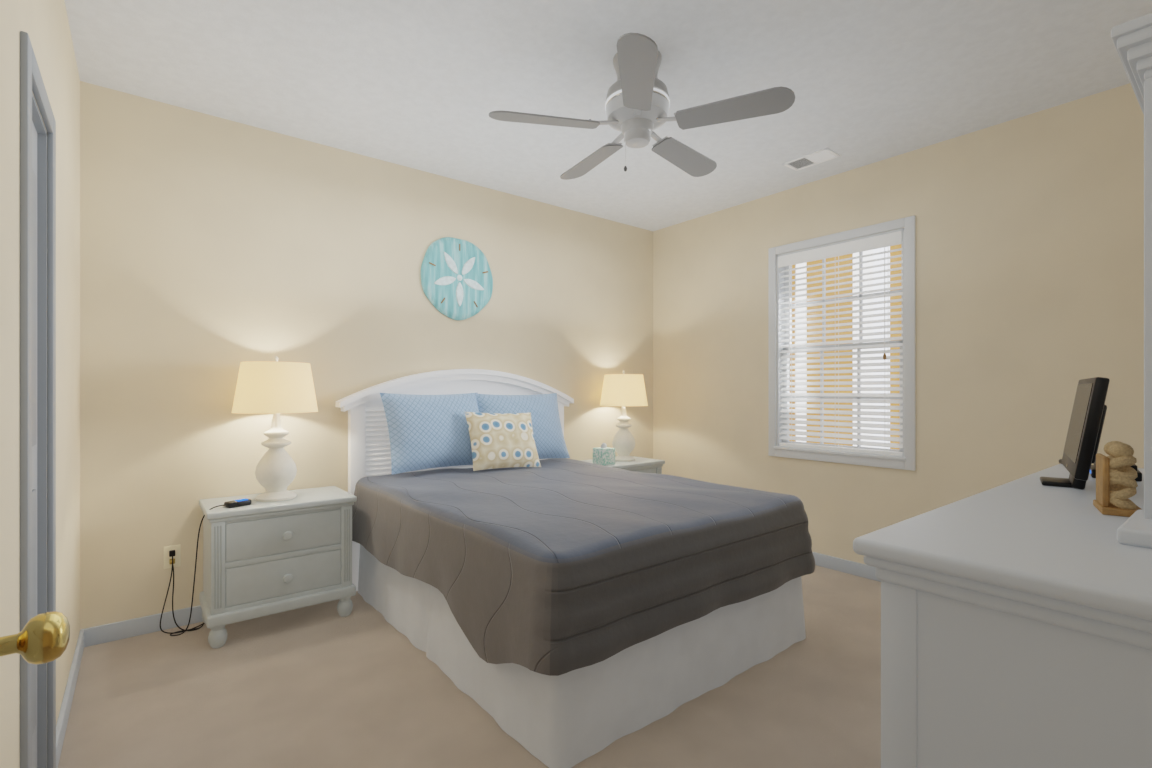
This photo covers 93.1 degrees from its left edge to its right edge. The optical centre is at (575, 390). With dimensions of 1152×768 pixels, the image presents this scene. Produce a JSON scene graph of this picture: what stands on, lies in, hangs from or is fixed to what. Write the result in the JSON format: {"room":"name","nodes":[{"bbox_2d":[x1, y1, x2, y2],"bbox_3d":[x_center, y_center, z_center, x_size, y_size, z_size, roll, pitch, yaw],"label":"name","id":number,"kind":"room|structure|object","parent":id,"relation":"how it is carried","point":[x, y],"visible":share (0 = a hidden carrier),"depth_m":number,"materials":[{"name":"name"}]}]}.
{"room":"bedroom","nodes":[
{"label":"bedroom","id":0,"kind":"room"},
{"bbox_2d":[0,0,79,767],"bbox_3d":[-0.929,-0.130,0.704,0.120,2.740,4.860,0,0,-39],"label":"wall","id":1,"kind":"structure","parent":0,"point":[46,23],"depth_m":1.58,"materials":[{"name":"paint"}]},
{"bbox_2d":[0,611,69,664],"bbox_3d":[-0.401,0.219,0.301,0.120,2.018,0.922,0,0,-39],"label":"door knob","id":2,"kind":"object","parent":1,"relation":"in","point":[45,637],"depth_m":0.62,"materials":[{"name":"gold metal"}]},
{"bbox_2d":[20,31,55,767],"bbox_3d":[-1.555,0.185,1.500,0.135,2.110,0.559,0,0,-39],"label":"trim","id":3,"kind":"structure","parent":1,"relation":"attached to","point":[37,145],"depth_m":1.61,"materials":[{"name":"grey wood"}]},
{"bbox_2d":[56,630,83,767],"bbox_3d":[-2.032,1.196,2.195,0.016,0.088,1.122,0,0,-39],"label":"baseboard","id":4,"kind":"structure","parent":1,"relation":"attached to","point":[63,717],"depth_m":2.09,"materials":[{"name":"grey wood"}]},
{"bbox_2d":[80,81,652,629],"bbox_3d":[-0.874,-0.130,3.934,4.237,2.740,0.120,0,0,-39],"label":"wall","id":5,"kind":"structure","parent":0,"point":[210,245],"depth_m":3.10,"materials":[{"name":"paint"}]},
{"bbox_2d":[80,605,202,646],"bbox_3d":[-0.832,1.196,3.881,3.997,0.088,0.016,0,0,-39],"label":"baseboard","id":6,"kind":"structure","parent":5,"relation":"attached to","point":[124,629],"depth_m":2.77,"materials":[{"name":"grey wood"}]},
{"bbox_2d":[164,544,180,568],"bbox_3d":[-2.109,0.868,2.852,0.072,0.116,0.030,0,0,-39],"label":"outlet plate","id":7,"kind":"object","parent":5,"relation":"attached to","point":[175,550],"visible":0.97,"depth_m":2.85,"materials":[{"name":"beige plastic"}]},
{"bbox_2d":[160,554,204,633],"bbox_3d":[-2.037,1.043,2.827,0.188,0.387,0.085,0,0,-26],"label":"cord","id":8,"kind":"object","parent":7,"relation":"attached to","point":[172,554],"visible":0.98,"depth_m":2.80,"materials":[{"name":"black plastic"}]},
{"bbox_2d":[172,565,203,630],"bbox_3d":[-2.023,1.064,2.827,0.145,0.344,0.075,0,0,-16],"label":"cord","id":9,"kind":"object","parent":7,"relation":"attached to","point":[173,565],"visible":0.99,"depth_m":2.81,"materials":[{"name":"black plastic"}]},
{"bbox_2d":[420,237,492,319],"bbox_3d":[-0.828,-0.791,3.869,0.556,0.579,0.038,0,0,-39],"label":"art","id":10,"kind":"object","parent":5,"relation":"attached to","point":[456,275],"visible":1,"depth_m":3.84,"materials":[{"name":"teal wood"}]},
{"bbox_2d":[58,565,880,767],"bbox_3d":[0.679,1.290,1.988,4.237,0.100,5.100,0,0,-39],"label":"floor","id":11,"kind":"structure","parent":0,"point":[313,686],"depth_m":2.15,"materials":[{"name":"carpet"}]},
{"bbox_2d":[170,504,223,635],"bbox_3d":[-1.901,0.900,2.745,0.313,0.673,0.124,0,0,25],"label":"cord","id":12,"kind":"object","parent":11,"relation":"on","point":[223,504],"visible":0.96,"depth_m":2.67,"materials":[{"name":"black plastic"}]},
{"bbox_2d":[199,486,356,648],"bbox_3d":[-1.607,0.910,2.959,0.690,0.660,0.460,0,0,-39],"label":"nightstand","id":13,"kind":"object","parent":11,"relation":"on","point":[260,559],"visible":1,"depth_m":2.79,"materials":[{"name":"grey wood"}]},
{"bbox_2d":[222,498,251,507],"bbox_3d":[-1.712,0.564,2.752,0.077,0.030,0.115,0,0,31],"label":"phone","id":14,"kind":"object","parent":13,"relation":"on","point":[241,502],"visible":1,"depth_m":2.73,"materials":[{"name":"black plastic"}]},
{"bbox_2d":[232,356,317,501],"bbox_3d":[-1.619,0.195,2.950,0.410,0.768,0.410,0,0,-39],"label":"lamp","id":15,"kind":"object","parent":13,"relation":"on","point":[275,388],"visible":1,"depth_m":2.85,"materials":[{"name":"ceramic"}]},
{"bbox_2d":[335,369,814,767],"bbox_3d":[-0.098,0.542,3.063,1.790,1.395,2.195,0,0,-39],"label":"bed","id":16,"kind":"object","parent":11,"relation":"on","point":[579,604],"visible":1,"depth_m":2.32,"materials":[{"name":"white fabric"}]},
{"bbox_2d":[581,456,664,473],"bbox_3d":[0.347,0.910,4.519,0.690,0.660,0.460,0,0,-39],"label":"nightstand","id":17,"kind":"object","parent":11,"relation":"on","point":[645,465],"visible":0.11,"depth_m":4.47,"materials":[{"name":"grey wood"}]},
{"bbox_2d":[593,443,614,465],"bbox_3d":[0.221,0.494,4.316,0.130,0.170,0.130,0,0,-39],"label":"tissue box","id":18,"kind":"object","parent":17,"relation":"on","point":[604,455],"visible":0.93,"depth_m":4.27,"materials":[{"name":"teal cardboard"}]},
{"bbox_2d":[600,370,647,460],"bbox_3d":[0.400,0.202,4.580,0.402,0.753,0.402,0,0,-39],"label":"lamp","id":19,"kind":"object","parent":17,"relation":"on","point":[623,390],"visible":0.95,"depth_m":4.46,"materials":[{"name":"ceramic"}]},
{"bbox_2d":[853,13,1151,767],"bbox_3d":[1.453,0.241,1.481,1.880,1.997,0.552,0,0,-39],"label":"dresser","id":20,"kind":"object","parent":11,"relation":"on","point":[1016,615],"visible":0.95,"depth_m":0.98,"materials":[{"name":"grey wood"}]},
{"bbox_2d":[1040,377,1109,489],"bbox_3d":[1.529,0.128,1.689,0.138,0.334,0.410,0,0,38],"label":"tv","id":21,"kind":"object","parent":20,"relation":"on","point":[1089,409],"visible":1,"depth_m":1.55,"materials":[{"name":"black plastic"}]},
{"bbox_2d":[1090,461,1141,481],"bbox_3d":[1.838,0.269,1.865,0.122,0.050,0.160,0,0,41],"label":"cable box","id":22,"kind":"object","parent":20,"relation":"on","point":[1093,467],"visible":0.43,"depth_m":1.81,"materials":[{"name":"black plastic"}]},
{"bbox_2d":[1093,441,1140,516],"bbox_3d":[1.319,0.209,1.328,0.075,0.170,0.130,0,0,36],"label":"knot","id":23,"kind":"object","parent":20,"relation":"on","point":[1115,482],"visible":1,"depth_m":1.29,"materials":[{"name":"brown wood"}]},
{"bbox_2d":[65,0,1151,230],"bbox_3d":[0.679,-1.550,1.988,4.237,0.100,5.100,0,0,-39],"label":"ceiling","id":24,"kind":"structure","parent":0,"point":[416,84],"depth_m":2.56,"materials":[{"name":"paint"}]},
{"bbox_2d":[489,33,794,179],"bbox_3d":[0.282,-1.246,2.514,1.257,0.507,1.257,0,0,-39],"label":"fan","id":25,"kind":"object","parent":24,"relation":"hanging from","point":[637,104],"visible":1,"depth_m":2.37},
{"bbox_2d":[782,148,839,170],"bbox_3d":[1.521,-1.495,3.537,0.180,0.008,0.300,0,0,-39],"label":"ceiling vent","id":26,"kind":"object","parent":24,"relation":"in","point":[823,155],"visible":1,"depth_m":3.52,"materials":[{"name":"white metal"}]},
{"bbox_2d":[653,83,1143,563],"bbox_3d":[1.933,-0.130,3.718,0.120,2.740,3.720,0,0,-39],"label":"wall","id":27,"kind":"structure","parent":0,"point":[1030,228],"depth_m":3.24,"materials":[{"name":"paint"}]},
{"bbox_2d":[768,215,915,470],"bbox_3d":[1.834,-0.297,3.818,0.150,1.585,1.010,0,0,-39],"label":"window","id":28,"kind":"structure","parent":27,"relation":"in","point":[907,225],"depth_m":3.74,"materials":[{"name":"white"}]},
{"bbox_2d":[778,231,902,455],"bbox_3d":[1.813,-0.299,3.802,0.067,1.428,0.856,0,0,-39],"label":"window blinds","id":29,"kind":"object","parent":28,"relation":"attached to","point":[895,238],"depth_m":3.76,"materials":[{"name":"white plastic"}]},
{"bbox_2d":[812,552,880,581],"bbox_3d":[1.847,1.196,3.716,0.016,0.088,3.584,0,0,-39],"label":"baseboard","id":30,"kind":"structure","parent":27,"relation":"attached to","point":[834,563],"depth_m":3.72,"materials":[{"name":"grey wood"}]},
{"label":"outside","id":31,"kind":"structure","parent":0,"visible":0},
{"bbox_2d":[789,244,901,449],"bbox_3d":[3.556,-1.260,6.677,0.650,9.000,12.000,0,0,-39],"label":"window glass","id":32,"kind":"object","parent":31,"point":[899,245],"visible":0.15,"depth_m":6.72,"materials":[{"name":"clear glass"}]}
]}

